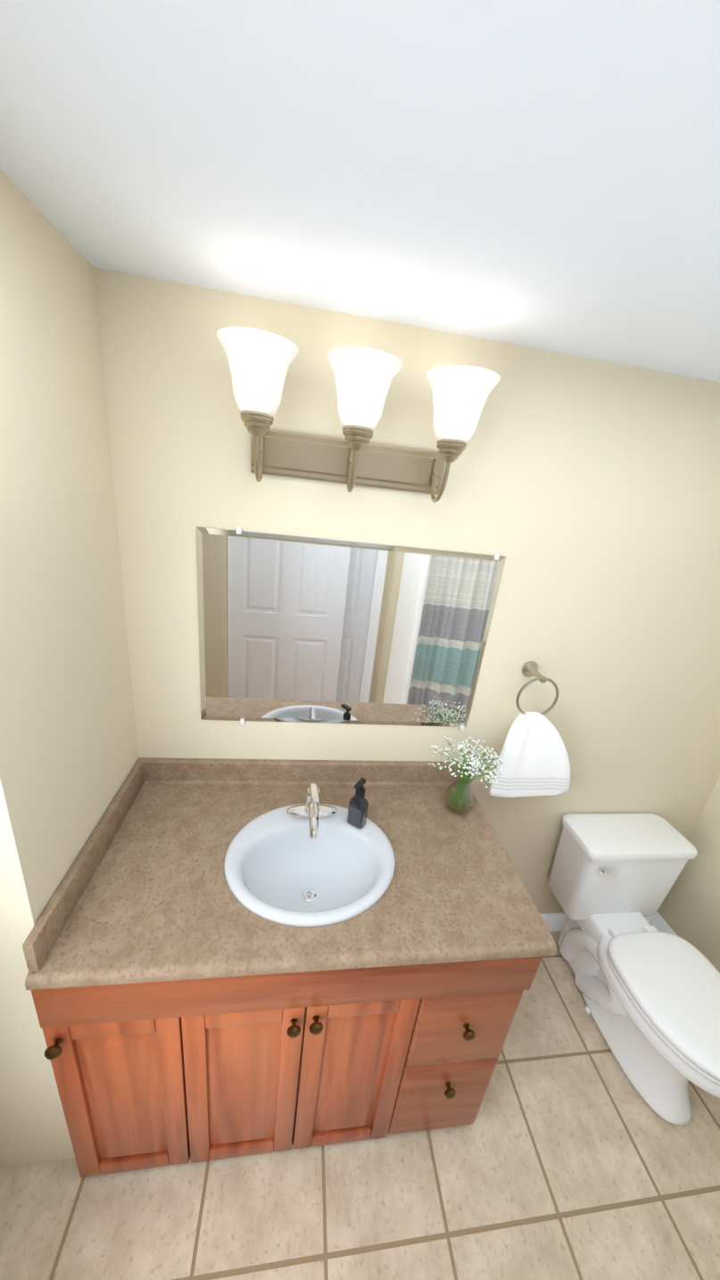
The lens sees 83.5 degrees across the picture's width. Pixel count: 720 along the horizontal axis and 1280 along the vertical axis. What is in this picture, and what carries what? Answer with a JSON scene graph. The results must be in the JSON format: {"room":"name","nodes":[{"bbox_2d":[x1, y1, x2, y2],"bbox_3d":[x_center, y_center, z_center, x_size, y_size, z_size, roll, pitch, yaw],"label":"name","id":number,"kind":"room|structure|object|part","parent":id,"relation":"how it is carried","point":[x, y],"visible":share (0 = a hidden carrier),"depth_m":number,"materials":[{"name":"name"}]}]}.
{"room":"bathroom","nodes":[
{"label":"bathroom","id":0,"kind":"room"},
{"bbox_2d":[0,998,49,1167],"bbox_3d":[-1.290,0.354,0.713,1.090,2.247,0.100,3,20,-9],"label":"wall","id":1,"kind":"structure","parent":0,"point":[21,1142],"depth_m":1.00,"materials":[{"name":"beige paint"}]},
{"bbox_2d":[0,169,138,1161],"bbox_3d":[-0.602,0.675,0.036,0.100,2.247,2.650,3,20,-9],"label":"wall","id":2,"kind":"structure","parent":0,"point":[69,755],"depth_m":0.83,"materials":[{"name":"beige paint"}]},
{"bbox_2d":[0,0,719,381],"bbox_3d":[0.695,-0.352,-0.121,2.490,0.060,2.750,3,20,-9],"label":"ceiling","id":3,"kind":"structure","parent":0,"point":[539,173],"depth_m":0.52,"materials":[{"name":"white paint"}]},
{"bbox_2d":[0,931,719,1279],"bbox_3d":[-0.150,1.773,0.558,3.700,0.060,2.750,3,20,-9],"label":"floor","id":4,"kind":"structure","parent":0,"point":[569,1154],"depth_m":1.12,"materials":[{"name":"tile"}]},
{"bbox_2d":[22,757,556,1177],"bbox_3d":[-0.168,0.942,1.281,1.164,1.008,0.624,3,20,-9],"label":"bathroom vanity","id":5,"kind":"object","parent":4,"relation":"on","point":[233,957],"visible":1,"depth_m":1.04,"materials":[{"name":"brown wood"}]},
{"bbox_3d":[-0.663,0.889,0.876,0.034,0.034,0.030,3,20,-9],"label":"knob","id":6,"kind":"part","parent":5,"relation":"part of","materials":[{"name":"gold metal"}]},
{"bbox_3d":[-0.586,1.153,1.011,0.281,0.660,0.019,3,20,-9],"label":"door","id":7,"kind":"part","parent":5,"relation":"part of","materials":[{"name":"brown wood"}]},
{"bbox_3d":[-0.305,1.169,1.055,0.281,0.660,0.019,3,20,-9],"label":"door","id":8,"kind":"part","parent":5,"relation":"part of","materials":[{"name":"brown wood"}]},
{"bbox_2d":[24,757,556,990],"bbox_3d":[-0.129,0.585,1.163,1.164,0.120,0.605,3,20,-9],"label":"countertop","id":9,"kind":"structure","parent":5,"relation":"on","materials":[{"name":"laminate"}]},
{"bbox_2d":[223,802,395,927],"bbox_3d":[-0.141,0.660,1.161,0.475,0.133,0.399,3,20,-9],"label":"sink","id":10,"kind":"object","parent":9,"relation":"in","point":[276,875],"depth_m":1.17,"materials":[{"name":"white ceramic"}]},
{"bbox_2d":[286,783,337,838],"bbox_3d":[-0.138,0.505,1.204,0.160,0.131,0.169,3,20,-9],"label":"faucet","id":11,"kind":"object","parent":9,"relation":"on","point":[312,814],"depth_m":1.25,"materials":[{"name":"silver metal"}]},
{"bbox_2d":[346,777,368,828],"bbox_3d":[-0.003,0.494,1.229,0.059,0.160,0.056,3,20,-9],"label":"soap dispenser","id":12,"kind":"object","parent":9,"relation":"on","point":[358,808],"visible":1,"depth_m":1.22,"materials":[{"name":"black plastic"}]},
{"bbox_2d":[428,735,506,815],"bbox_3d":[0.345,0.456,1.350,0.241,0.257,0.214,3,20,-9],"label":"flower vase","id":13,"kind":"object","parent":9,"relation":"on","point":[474,763],"visible":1,"depth_m":1.34,"materials":[{"name":"clear glass"}]},
{"bbox_3d":[0.343,0.512,1.365,0.104,0.142,0.104,3,20,-9],"label":"glass","id":14,"kind":"part","parent":13,"relation":"part of","materials":[{"name":"clear glass"}]},
{"bbox_3d":[-0.156,0.919,0.954,0.034,0.034,0.030,3,20,-9],"label":"knob","id":15,"kind":"part","parent":5,"relation":"part of","materials":[{"name":"gold metal"}]},
{"bbox_3d":[-0.104,0.918,0.961,0.034,0.034,0.030,3,20,-9],"label":"knob","id":16,"kind":"part","parent":5,"relation":"part of","materials":[{"name":"gold metal"}]},
{"bbox_3d":[-0.024,1.186,1.098,0.281,0.660,0.019,3,20,-9],"label":"door","id":17,"kind":"part","parent":5,"relation":"part of","materials":[{"name":"brown wood"}]},
{"bbox_3d":[0.241,1.352,1.194,0.281,0.342,0.019,3,20,-9],"label":"drawer","id":18,"kind":"part","parent":5,"relation":"part of","materials":[{"name":"brown wood"}]},
{"bbox_3d":[0.253,1.276,1.141,0.034,0.034,0.030,3,20,-9],"label":"knob","id":19,"kind":"part","parent":5,"relation":"part of","materials":[{"name":"gold metal"}]},
{"bbox_3d":[0.277,1.039,1.083,0.281,0.310,0.019,3,20,-9],"label":"drawer","id":20,"kind":"part","parent":5,"relation":"part of","materials":[{"name":"brown wood"}]},
{"bbox_3d":[0.282,1.024,1.051,0.034,0.034,0.030,3,20,-9],"label":"knob","id":21,"kind":"part","parent":5,"relation":"part of","materials":[{"name":"gold metal"}]},
{"bbox_2d":[547,813,719,1125],"bbox_3d":[1.057,1.175,1.475,0.464,0.705,0.717,3,20,-9],"label":"toilet","id":22,"kind":"object","parent":4,"relation":"on","point":[650,995],"visible":1,"depth_m":1.49,"materials":[{"name":"white ceramic"}]},
{"bbox_3d":[0.935,0.872,1.508,0.077,0.026,0.018,3,20,-9],"label":"lever","id":23,"kind":"part","parent":22,"relation":"part of","materials":[{"name":"silver metal"}]},
{"bbox_3d":[1.041,0.951,1.665,0.444,0.334,0.188,3,20,-9],"label":"tank","id":24,"kind":"part","parent":22,"relation":"part of","materials":[{"name":"white ceramic"}]},
{"bbox_3d":[1.061,0.776,1.600,0.464,0.040,0.208,3,20,-9],"label":"tank lid","id":25,"kind":"part","parent":22,"relation":"part of","materials":[{"name":"white ceramic"}]},
{"bbox_3d":[1.050,1.366,1.443,0.367,0.368,0.516,3,20,-9],"label":"bowl","id":26,"kind":"part","parent":22,"relation":"part of","materials":[{"name":"white ceramic"}]},
{"bbox_3d":[1.079,1.186,1.326,0.372,0.051,0.427,3,20,-9],"label":"seat lid","id":27,"kind":"part","parent":22,"relation":"part of","materials":[{"name":"white plastic"}]},
{"bbox_2d":[93,267,719,914],"bbox_3d":[0.408,0.270,1.497,2.490,2.247,0.100,3,20,-9],"label":"wall","id":28,"kind":"structure","parent":0,"point":[581,494],"depth_m":1.20,"materials":[{"name":"beige paint"}]},
{"bbox_2d":[196,526,505,730],"bbox_3d":[-0.033,0.001,1.279,0.914,0.634,0.009,3,20,-9],"label":"mirror","id":29,"kind":"object","parent":28,"relation":"attached to","point":[294,629],"visible":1,"depth_m":1.26,"materials":[{"name":"clear glass"}]},
{"bbox_2d":[216,326,500,502],"bbox_3d":[-0.008,-0.506,0.978,0.638,0.281,0.223,3,20,-9],"label":"sconce","id":30,"kind":"object","parent":28,"relation":"attached to","point":[260,361],"visible":1,"depth_m":0.92,"materials":[{"name":"white glass"}]},
{"bbox_3d":[-0.027,-0.482,1.093,0.520,0.110,0.022,3,20,-9],"label":"plate","id":31,"kind":"part","parent":30,"relation":"part of","materials":[{"name":"grey metal"}]},
{"bbox_2d":[488,660,569,797],"bbox_3d":[0.641,0.332,1.434,0.307,0.501,0.116,3,20,-9],"label":"towel ring","id":32,"kind":"object","parent":28,"relation":"attached to","point":[533,754],"visible":0.98,"depth_m":1.41,"materials":[{"name":"white fabric"}]},
{"bbox_2d":[488,710,569,797],"bbox_3d":[0.639,0.418,1.431,0.314,0.355,0.055,3,20,-9],"label":"hand towel","id":33,"kind":"object","parent":32,"relation":"hanging from","point":[535,755],"depth_m":1.42,"materials":[{"name":"white fabric"}]},
{"bbox_2d":[540,912,651,931],"bbox_3d":[0.871,1.326,1.890,1.107,0.105,0.013,3,20,-9],"label":"baseboard","id":34,"kind":"structure","parent":28,"relation":"attached to","point":[554,921],"depth_m":1.89,"materials":[{"name":"white wood"}]},
{"bbox_2d":[657,776,719,972],"bbox_3d":[1.756,0.816,0.400,0.100,2.247,2.650,3,20,-9],"label":"wall","id":35,"kind":"structure","parent":0,"point":[689,910],"depth_m":1.75,"materials":[{"name":"beige paint"}]},
{"bbox_2d":[648,911,677,935],"bbox_3d":[1.519,1.629,1.249,0.013,0.105,1.575,3,20,-9],"label":"baseboard","id":36,"kind":"structure","parent":35,"relation":"attached to","point":[657,922],"depth_m":1.92,"materials":[{"name":"white wood"}]}
]}

